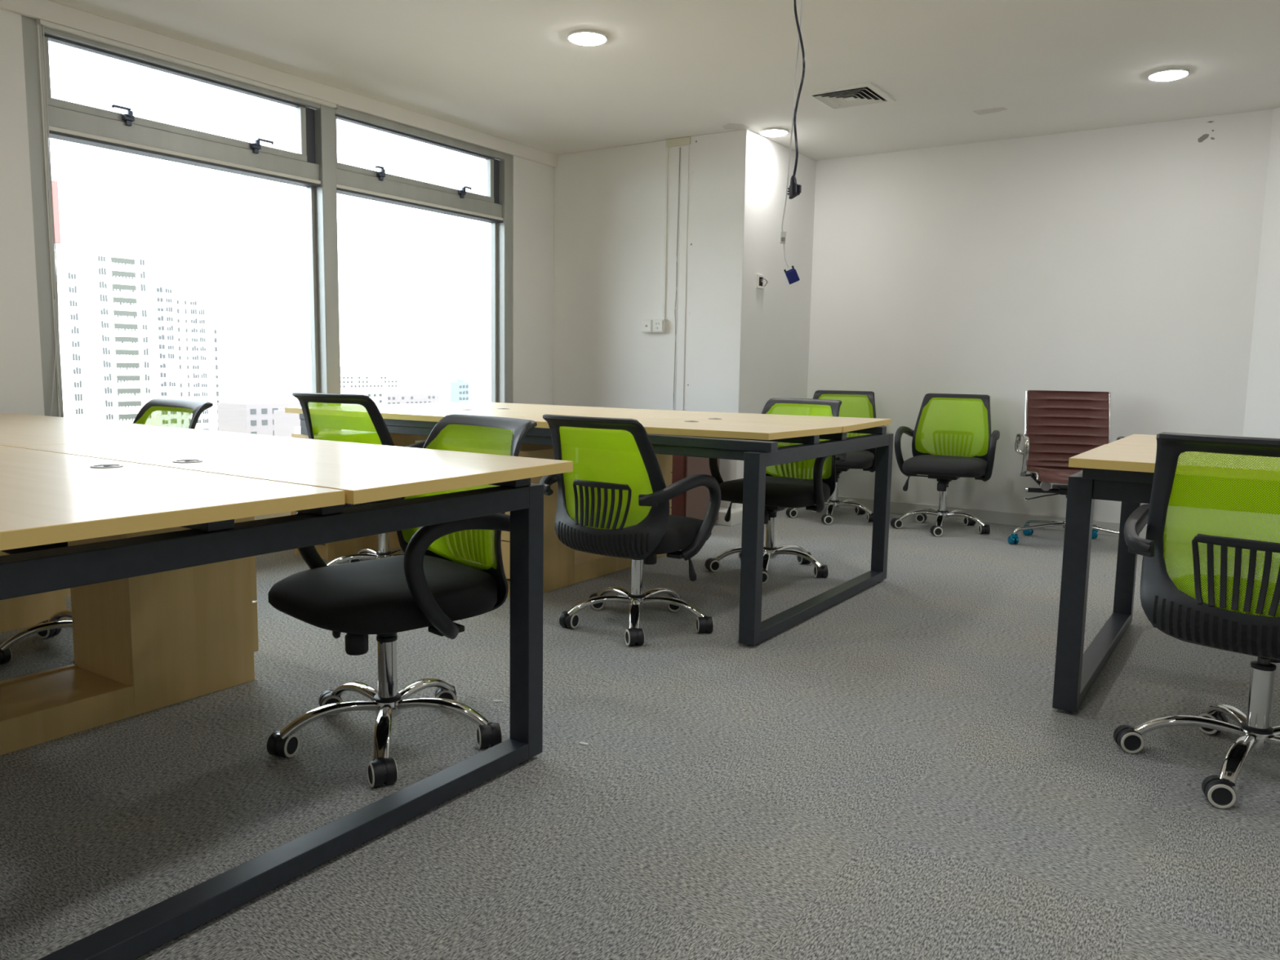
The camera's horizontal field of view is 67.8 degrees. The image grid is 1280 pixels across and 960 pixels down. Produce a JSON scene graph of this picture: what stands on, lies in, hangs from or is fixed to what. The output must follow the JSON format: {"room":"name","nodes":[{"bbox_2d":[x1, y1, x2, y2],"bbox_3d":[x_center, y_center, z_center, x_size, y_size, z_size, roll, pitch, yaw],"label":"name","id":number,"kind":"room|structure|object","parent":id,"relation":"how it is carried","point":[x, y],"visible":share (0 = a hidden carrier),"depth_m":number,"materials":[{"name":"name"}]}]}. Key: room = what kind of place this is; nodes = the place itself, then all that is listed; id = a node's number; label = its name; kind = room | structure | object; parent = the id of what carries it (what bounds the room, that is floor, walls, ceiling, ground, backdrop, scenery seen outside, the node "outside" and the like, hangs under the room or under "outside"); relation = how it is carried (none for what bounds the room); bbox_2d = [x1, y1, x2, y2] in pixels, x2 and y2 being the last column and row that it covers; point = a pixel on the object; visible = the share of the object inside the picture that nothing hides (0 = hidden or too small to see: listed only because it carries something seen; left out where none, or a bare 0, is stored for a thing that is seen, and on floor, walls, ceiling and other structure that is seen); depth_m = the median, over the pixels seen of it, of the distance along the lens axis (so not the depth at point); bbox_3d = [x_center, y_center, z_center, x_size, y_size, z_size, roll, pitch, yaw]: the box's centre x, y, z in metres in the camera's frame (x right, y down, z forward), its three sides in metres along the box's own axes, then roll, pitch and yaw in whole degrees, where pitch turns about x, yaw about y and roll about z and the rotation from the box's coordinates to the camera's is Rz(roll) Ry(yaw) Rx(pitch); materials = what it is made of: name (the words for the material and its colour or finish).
{"room":"open-plan office","nodes":[
{"label":"open-plan office","id":0,"kind":"room"},
{"bbox_2d":[0,8,554,519],"bbox_3d":[-2.876,-0.717,3.642,0.250,2.420,8.130,6,8,34],"label":"wall","id":1,"kind":"structure","parent":0,"point":[21,388],"depth_m":3.94,"materials":[{"name":"paint"}]},
{"bbox_2d":[21,14,63,417],"bbox_3d":[-2.540,-0.953,4.013,0.139,1.910,0.080,6,8,34],"label":"trim","id":2,"kind":"structure","parent":1,"relation":"attached to","point":[30,28],"depth_m":3.96,"materials":[{"name":"metal"}]},
{"bbox_2d":[37,19,338,431],"bbox_3d":[-2.118,-1.018,4.615,0.164,1.910,1.524,6,8,34],"label":"window","id":3,"kind":"structure","parent":1,"relation":"in","point":[70,122],"depth_m":4.47,"materials":[{"name":"metal"}]},
{"bbox_2d":[0,0,556,167],"bbox_3d":[-2.742,-1.867,3.426,0.025,0.082,7.730,6,8,34],"label":"trim","id":4,"kind":"structure","parent":1,"relation":"attached to","point":[45,10],"depth_m":4.66,"materials":[{"name":"paint"}]},
{"bbox_2d":[309,104,341,431],"bbox_3d":[-1.731,-1.083,5.211,0.138,1.910,0.092,6,8,34],"label":"window mullion","id":5,"kind":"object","parent":1,"relation":"attached to","point":[325,196],"depth_m":5.15,"materials":[{"name":"metal"}]},
{"bbox_2d":[334,106,504,402],"bbox_3d":[-1.325,-1.147,5.802,0.148,1.910,1.348,6,8,34],"label":"window","id":6,"kind":"structure","parent":1,"relation":"in","point":[351,180],"depth_m":5.78,"materials":[{"name":"metal"}]},
{"bbox_2d":[493,153,515,403],"bbox_3d":[-0.925,-1.212,6.397,0.144,1.910,0.092,6,8,34],"label":"trim","id":7,"kind":"structure","parent":1,"relation":"attached to","point":[506,229],"depth_m":6.34,"materials":[{"name":"metal"}]},
{"bbox_2d":[0,506,1279,959],"bbox_3d":[0.932,0.837,1.885,8.800,0.120,9.200,6,8,34],"label":"floor","id":8,"kind":"structure","parent":0,"point":[892,772],"depth_m":2.22,"materials":[{"name":"grey carpet"}]},
{"bbox_2d":[0,551,70,632],"bbox_3d":[-2.583,0.247,3.198,0.360,0.620,1.111,6,8,34],"label":"base cabinet","id":9,"kind":"object","parent":8,"relation":"on","point":[28,611],"visible":0.1,"depth_m":3.46,"materials":[{"name":"brown wood"}]},
{"bbox_2d":[0,398,213,664],"bbox_3d":[-1.813,0.155,3.184,0.613,0.832,0.664,6,9,37],"label":"chair","id":10,"kind":"object","parent":8,"relation":"on","point":[51,627],"visible":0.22,"depth_m":3.27,"materials":[{"name":"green fabric"}]},
{"bbox_2d":[0,516,258,755],"bbox_3d":[-1.606,0.342,2.548,0.325,0.620,1.111,6,8,34],"label":"base cabinet","id":11,"kind":"object","parent":8,"relation":"on","point":[142,644],"visible":0.5,"depth_m":2.68,"materials":[{"name":"brown wood"}]},
{"bbox_2d":[0,663,134,755],"bbox_3d":[-1.722,0.625,2.414,0.325,0.085,0.710,6,8,34],"label":"shelf","id":12,"kind":"object","parent":11,"relation":"attached to","point":[44,706],"depth_m":2.53,"materials":[{"name":"brown wood"}]},
{"bbox_2d":[0,413,573,959],"bbox_3d":[-1.702,0.277,2.518,2.838,0.752,1.387,6,8,34],"label":"office desk","id":13,"kind":"object","parent":8,"relation":"on","point":[63,479],"visible":1,"depth_m":1.86,"materials":[{"name":"brown wood"}]},
{"bbox_2d":[290,430,447,560],"bbox_3d":[-1.290,0.028,5.226,0.260,0.615,1.301,6,8,34],"label":"base cabinet","id":14,"kind":"object","parent":8,"relation":"on","point":[331,551],"visible":0.09,"depth_m":4.82,"materials":[{"name":"brown wood"}]},
{"bbox_2d":[292,391,446,565],"bbox_3d":[-1.172,0.029,4.273,0.606,0.844,0.662,4,8,25],"label":"chair","id":15,"kind":"object","parent":8,"relation":"on","point":[376,419],"visible":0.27,"depth_m":4.02,"materials":[{"name":"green fabric"}]},
{"bbox_2d":[266,413,537,787],"bbox_3d":[-0.627,0.260,2.473,0.606,0.832,0.647,8,10,44],"label":"chair","id":16,"kind":"object","parent":8,"relation":"on","point":[428,586],"visible":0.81,"depth_m":2.38,"materials":[{"name":"black fabric"}]},
{"bbox_2d":[441,529,492,564],"bbox_3d":[-0.470,0.144,2.609,0.253,0.164,0.042,8,10,44],"label":"grille","id":17,"kind":"object","parent":16,"relation":"attached to","point":[482,554],"depth_m":2.61,"materials":[{"name":"black plastic"}]},
{"bbox_2d":[415,437,631,596],"bbox_3d":[-0.558,0.125,4.499,0.725,0.620,0.941,6,8,34],"label":"base cabinet","id":18,"kind":"object","parent":8,"relation":"on","point":[564,566],"visible":0.2,"depth_m":4.16,"materials":[{"name":"brown wood"}]},
{"bbox_2d":[574,550,631,583],"bbox_3d":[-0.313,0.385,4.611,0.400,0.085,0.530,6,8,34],"label":"desk cabinet","id":19,"kind":"object","parent":18,"relation":"attached to","point":[588,566],"depth_m":4.45,"materials":[{"name":"brown wood"}]},
{"bbox_2d":[578,742,588,745],"bbox_3d":[-0.147,0.686,2.477,0.025,0.003,0.010,4,7,22],"label":"paper scrap","id":20,"kind":"object","parent":8,"relation":"on","point":[580,743],"visible":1,"depth_m":2.48,"materials":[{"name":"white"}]},
{"bbox_2d":[284,401,893,645],"bbox_3d":[-0.240,0.055,4.576,2.564,0.752,1.517,6,8,34],"label":"office desk","id":21,"kind":"object","parent":8,"relation":"on","point":[753,439],"visible":0.84,"depth_m":3.85,"materials":[{"name":"brown wood"}]},
{"bbox_2d":[577,448,672,557],"bbox_3d":[-0.080,0.078,4.960,0.400,0.620,0.321,6,8,34],"label":"base cabinet","id":22,"kind":"object","parent":8,"relation":"on","point":[665,461],"visible":0.06,"depth_m":4.85,"materials":[{"name":"brown wood"}]},
{"bbox_2d":[538,413,720,646],"bbox_3d":[-0.021,0.154,3.559,0.606,0.804,0.662,5,8,33],"label":"chair","id":23,"kind":"object","parent":8,"relation":"on","point":[639,536],"visible":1,"depth_m":3.36,"materials":[{"name":"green fabric"}]},
{"bbox_2d":[573,479,631,530],"bbox_3d":[-0.144,0.087,3.366,0.253,0.164,0.042,5,8,33],"label":"grille","id":24,"kind":"object","parent":23,"relation":"attached to","point":[585,525],"depth_m":3.36,"materials":[{"name":"black plastic"}]},
{"bbox_2d":[670,455,719,519],"bbox_3d":[0.131,-0.071,5.895,0.594,0.700,0.423,6,8,34],"label":"base cabinet","id":25,"kind":"object","parent":8,"relation":"on","point":[694,503],"visible":0.06,"depth_m":5.64,"materials":[{"name":"red wood"}]},
{"bbox_2d":[704,397,847,583],"bbox_3d":[0.655,0.028,4.606,0.597,0.828,0.660,6,8,36],"label":"chair","id":26,"kind":"object","parent":8,"relation":"on","point":[782,491],"visible":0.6,"depth_m":4.58,"materials":[{"name":"black fabric"}]},
{"bbox_2d":[775,444,813,479],"bbox_3d":[0.785,-0.090,4.772,0.253,0.164,0.042,6,8,35],"label":"grille","id":27,"kind":"object","parent":26,"relation":"attached to","point":[807,463],"depth_m":4.77,"materials":[{"name":"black plastic"}]},
{"bbox_2d":[786,390,884,524],"bbox_3d":[1.295,-0.165,6.282,0.600,0.832,0.674,3,7,19],"label":"chair","id":28,"kind":"object","parent":8,"relation":"on","point":[865,460],"visible":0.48,"depth_m":6.30,"materials":[{"name":"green fabric"}]},
{"bbox_2d":[890,393,999,536],"bbox_3d":[1.898,-0.110,5.904,0.597,0.832,0.675,4,8,27],"label":"chair","id":29,"kind":"object","parent":8,"relation":"on","point":[944,468],"visible":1,"depth_m":5.98,"materials":[{"name":"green fabric"}]},
{"bbox_2d":[933,430,973,456],"bbox_3d":[2.003,-0.233,6.095,0.253,0.164,0.042,4,8,27],"label":"grille","id":30,"kind":"object","parent":29,"relation":"attached to","point":[945,446],"depth_m":6.09,"materials":[{"name":"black plastic"}]},
{"bbox_2d":[1007,390,1125,544],"bbox_3d":[2.464,-0.060,5.400,0.685,0.872,0.687,3,7,13],"label":"leather office chair","id":31,"kind":"object","parent":8,"relation":"on","point":[1060,426],"visible":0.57,"depth_m":5.62,"materials":[{"name":"brown leather"}]},
{"bbox_2d":[1052,434,1279,712],"bbox_3d":[2.562,0.351,2.498,2.512,0.752,1.322,6,8,34],"label":"office desk","id":32,"kind":"object","parent":8,"relation":"on","point":[1122,469],"visible":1,"depth_m":2.71,"materials":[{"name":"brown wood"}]},
{"bbox_2d":[1113,431,1279,808],"bbox_3d":[1.499,0.308,2.292,0.604,0.850,0.622,7,9,42],"label":"chair","id":33,"kind":"object","parent":8,"relation":"on","point":[1233,613],"visible":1,"depth_m":2.19,"materials":[{"name":"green fabric"}]},
{"bbox_2d":[1191,533,1279,616],"bbox_3d":[1.367,0.214,2.129,0.253,0.164,0.042,7,9,42],"label":"grille","id":34,"kind":"object","parent":33,"relation":"attached to","point":[1211,606],"depth_m":2.15,"materials":[{"name":"black plastic"}]},
{"bbox_2d":[48,0,1279,160],"bbox_3d":[0.975,-1.700,1.580,8.800,0.150,9.200,6,8,34],"label":"ceiling","id":35,"kind":"structure","parent":0,"point":[510,70],"depth_m":4.47,"materials":[{"name":"paint"}]},
{"bbox_2d":[567,29,607,45],"bbox_3d":[-0.232,-1.948,4.206,0.177,0.024,0.177,6,8,34],"label":"recessed light","id":36,"kind":"object","parent":35,"relation":"in","point":[580,37],"visible":1,"depth_m":4.17,"materials":[{"name":"white plastic"}]},
{"bbox_2d":[721,123,748,129],"bbox_3d":[0.563,-2.130,5.742,0.150,0.001,0.165,6,8,34],"label":"recessed light","id":37,"kind":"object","parent":35,"relation":"attached to","point":[730,126],"depth_m":5.74,"materials":[{"name":"white paint"}]},
{"bbox_2d":[759,127,788,137],"bbox_3d":[0.821,-2.126,5.835,0.177,0.024,0.177,6,8,34],"label":"recessed light","id":38,"kind":"object","parent":35,"relation":"in","point":[771,131],"visible":1,"depth_m":5.79,"materials":[{"name":"white plastic"}]},
{"bbox_2d":[760,129,786,137],"bbox_3d":[0.821,-2.123,5.835,0.159,0.020,0.159,6,8,34],"label":"diffuser","id":39,"kind":"object","parent":38,"relation":"attached to","point":[772,133],"depth_m":5.80,"materials":[{"name":"white plastic"}]},
{"bbox_2d":[779,0,802,284],"bbox_3d":[0.440,-1.144,2.595,0.084,1.213,0.145,6,8,34],"label":"cable","id":40,"kind":"object","parent":35,"relation":"hanging from","point":[792,276],"visible":0.98,"depth_m":2.62,"materials":[{"name":"grey plastic"}]},
{"bbox_2d":[787,0,804,199],"bbox_3d":[0.430,-1.261,2.583,0.076,0.979,0.080,6,8,34],"label":"power cord","id":41,"kind":"object","parent":35,"relation":"hanging from","point":[795,189],"visible":1,"depth_m":2.60,"materials":[{"name":"black plastic"}]},
{"bbox_2d":[803,82,895,111],"bbox_3d":[1.116,-2.033,5.066,0.370,0.016,0.370,6,8,34],"label":"ceiling vent","id":42,"kind":"object","parent":35,"relation":"in","point":[867,94],"visible":1,"depth_m":5.05,"materials":[{"name":"white plastic"}]},
{"bbox_2d":[973,106,1007,115],"bbox_3d":[1.954,-2.054,5.303,0.175,0.002,0.100,6,8,34],"label":"ceiling plate","id":43,"kind":"object","parent":35,"relation":"attached to","point":[1001,108],"depth_m":5.29,"materials":[{"name":"white paint"}]},
{"bbox_2d":[1147,67,1189,81],"bbox_3d":[2.544,-1.947,4.585,0.177,0.024,0.177,6,8,34],"label":"recessed light","id":44,"kind":"object","parent":35,"relation":"in","point":[1168,73],"visible":1,"depth_m":4.55,"materials":[{"name":"white plastic"}]},
{"bbox_2d":[553,128,816,508],"bbox_3d":[0.353,-1.050,6.859,1.500,2.420,1.240,6,8,34],"label":"wall pillar","id":45,"kind":"structure","parent":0,"point":[747,345],"depth_m":6.28,"materials":[{"name":"paint"}]},
{"bbox_2d":[641,319,653,333],"bbox_3d":[0.052,-1.017,6.291,0.086,0.086,0.038,6,8,34],"label":"wall outlet","id":46,"kind":"object","parent":45,"relation":"attached to","point":[646,324],"visible":1,"depth_m":6.28,"materials":[{"name":"white plastic"}]},
{"bbox_2d":[652,319,666,333],"bbox_3d":[0.125,-1.010,6.242,0.086,0.086,0.038,6,8,34],"label":"wall outlet","id":47,"kind":"object","parent":45,"relation":"attached to","point":[659,325],"visible":1,"depth_m":6.22,"materials":[{"name":"white plastic"}]},
{"bbox_2d":[662,146,668,319],"bbox_3d":[0.167,-1.615,6.166,0.014,1.135,0.009,6,8,34],"label":"cable conduit","id":48,"kind":"object","parent":45,"relation":"attached to","point":[667,148],"visible":1,"depth_m":6.17,"materials":[{"name":"white plastic"}]},
{"bbox_2d":[673,147,680,403],"bbox_3d":[0.231,-0.987,6.189,0.017,2.270,0.006,6,8,34],"label":"cable","id":49,"kind":"object","parent":45,"relation":"attached to","point":[679,148],"visible":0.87,"depth_m":6.15,"materials":[{"name":"grey plastic"}]},
{"bbox_2d":[666,136,690,146],"bbox_3d":[0.243,-2.149,6.055,0.180,0.046,0.010,6,8,34],"label":"tape strip","id":50,"kind":"object","parent":45,"relation":"attached to","point":[684,140],"visible":1,"depth_m":6.05,"materials":[{"name":"beige paper"}]},
{"bbox_2d":[675,145,688,410],"bbox_3d":[0.268,-0.983,6.168,0.057,2.281,0.006,6,8,34],"label":"cable conduit","id":51,"kind":"object","parent":45,"relation":"attached to","point":[685,149],"visible":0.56,"depth_m":6.12,"materials":[{"name":"paint"}]},
{"bbox_2d":[715,506,742,526],"bbox_3d":[0.013,0.168,6.470,1.562,0.084,0.340,6,8,34],"label":"trim","id":52,"kind":"structure","parent":45,"relation":"attached to","point":[735,513],"depth_m":5.95,"materials":[{"name":"white plastic"}]},
{"bbox_2d":[756,274,768,288],"bbox_3d":[0.784,-1.266,6.077,0.046,0.086,0.090,6,8,34],"label":"wall box","id":53,"kind":"object","parent":45,"relation":"attached to","point":[760,278],"visible":1,"depth_m":6.08,"materials":[{"name":"white plastic"}]},
{"bbox_2d":[804,109,1272,536],"bbox_3d":[2.370,-0.929,6.138,2.664,2.420,0.200,6,8,34],"label":"wall","id":54,"kind":"structure","parent":0,"point":[1122,262],"depth_m":5.91,"materials":[{"name":"paint"}]},
{"bbox_2d":[824,496,1232,547],"bbox_3d":[2.294,0.241,6.188,2.650,0.082,0.012,6,8,34],"label":"baseboard","id":55,"kind":"structure","parent":54,"relation":"attached to","point":[901,508],"depth_m":6.17,"materials":[{"name":"grey paint"}]},
{"bbox_2d":[1197,133,1208,142],"bbox_3d":[3.173,-1.926,5.365,0.055,0.043,0.002,6,8,34],"label":"paint","id":56,"kind":"object","parent":54,"relation":"attached to","point":[1205,136],"visible":1,"depth_m":5.36,"materials":[{"name":"grey paint"}]},
{"bbox_2d":[1233,106,1279,558],"bbox_3d":[2.785,-0.245,0.496,4.366,2.420,9.170,6,8,34],"label":"wall","id":57,"kind":"structure","parent":0,"point":[1262,411],"depth_m":5.22,"materials":[{"name":"paint"}]},
{"label":"outside","id":58,"kind":"structure","parent":0,"visible":0},
{"bbox_2d":[226,364,485,402],"bbox_3d":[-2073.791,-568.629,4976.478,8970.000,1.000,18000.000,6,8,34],"label":"ground","id":59,"kind":"structure","parent":58,"point":[245,383],"depth_m":3169.22,"materials":[{"name":"white"}]},
{"bbox_2d":[51,180,61,244],"bbox_3d":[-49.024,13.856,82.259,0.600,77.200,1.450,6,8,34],"label":"roof sign","id":60,"kind":"object","parent":59,"relation":"on","point":[55,184],"visible":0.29,"depth_m":78.19,"materials":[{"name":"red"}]},
{"bbox_2d":[54,193,159,425],"bbox_3d":[-129.722,-15.003,215.649,16.100,100.000,33.800,6,8,34],"label":"apartment tower","id":61,"kind":"structure","parent":59,"relation":"on","point":[107,331],"depth_m":214.88,"materials":[{"name":"white concrete"}]},
{"bbox_2d":[153,283,226,431],"bbox_3d":[-150.229,-19.544,310.955,16.060,85.600,24.000,6,8,34],"label":"apartment tower","id":62,"kind":"structure","parent":59,"relation":"on","point":[191,358],"depth_m":303.47,"materials":[{"name":"white"}]},
{"bbox_2d":[217,400,309,435],"bbox_3d":[-93.888,5.556,250.743,12.100,52.000,28.000,6,8,34],"label":"building","id":63,"kind":"structure","parent":59,"relation":"on","point":[243,417],"depth_m":236.98,"materials":[{"name":"grey"}]},
{"bbox_2d":[273,409,300,437],"bbox_3d":[-69.065,10.112,216.275,12.100,52.000,22.000,6,8,34],"label":"building","id":64,"kind":"structure","parent":59,"relation":"on","point":[285,424],"depth_m":205.64,"materials":[{"name":"grey"}]},
{"bbox_2d":[294,426,344,433],"bbox_3d":[-59.880,13.998,194.427,12.100,49.800,14.500,6,8,34],"label":"building","id":65,"kind":"structure","parent":59,"relation":"on","point":[297,429],"depth_m":188.34,"materials":[{"name":"white"}]},
{"bbox_2d":[293,390,387,404],"bbox_3d":[-128.762,-13.496,412.848,12.100,50.000,40.000,6,8,34],"label":"building","id":66,"kind":"structure","parent":59,"relation":"on","point":[379,397],"depth_m":417.44,"materials":[{"name":"white"}]},
{"bbox_2d":[300,374,399,393],"bbox_3d":[-188.896,-42.142,626.137,12.100,54.000,70.000,6,8,34],"label":"building","id":67,"kind":"structure","parent":59,"relation":"on","point":[388,383],"depth_m":625.89,"materials":[{"name":"white"}]},
{"bbox_2d":[387,392,439,404],"bbox_3d":[-125.653,-22.706,506.707,12.100,46.000,40.000,6,8,34],"label":"building","id":68,"kind":"structure","parent":59,"relation":"on","point":[393,398],"depth_m":502.67,"materials":[{"name":"grey"}]},
{"bbox_2d":[450,378,468,402],"bbox_3d":[-80.237,-16.971,424.625,5.060,55.700,6.200,6,8,34],"label":"apartment tower","id":69,"kind":"structure","parent":59,"relation":"on","point":[459,389],"depth_m":419.89,"materials":[{"name":"grey"}]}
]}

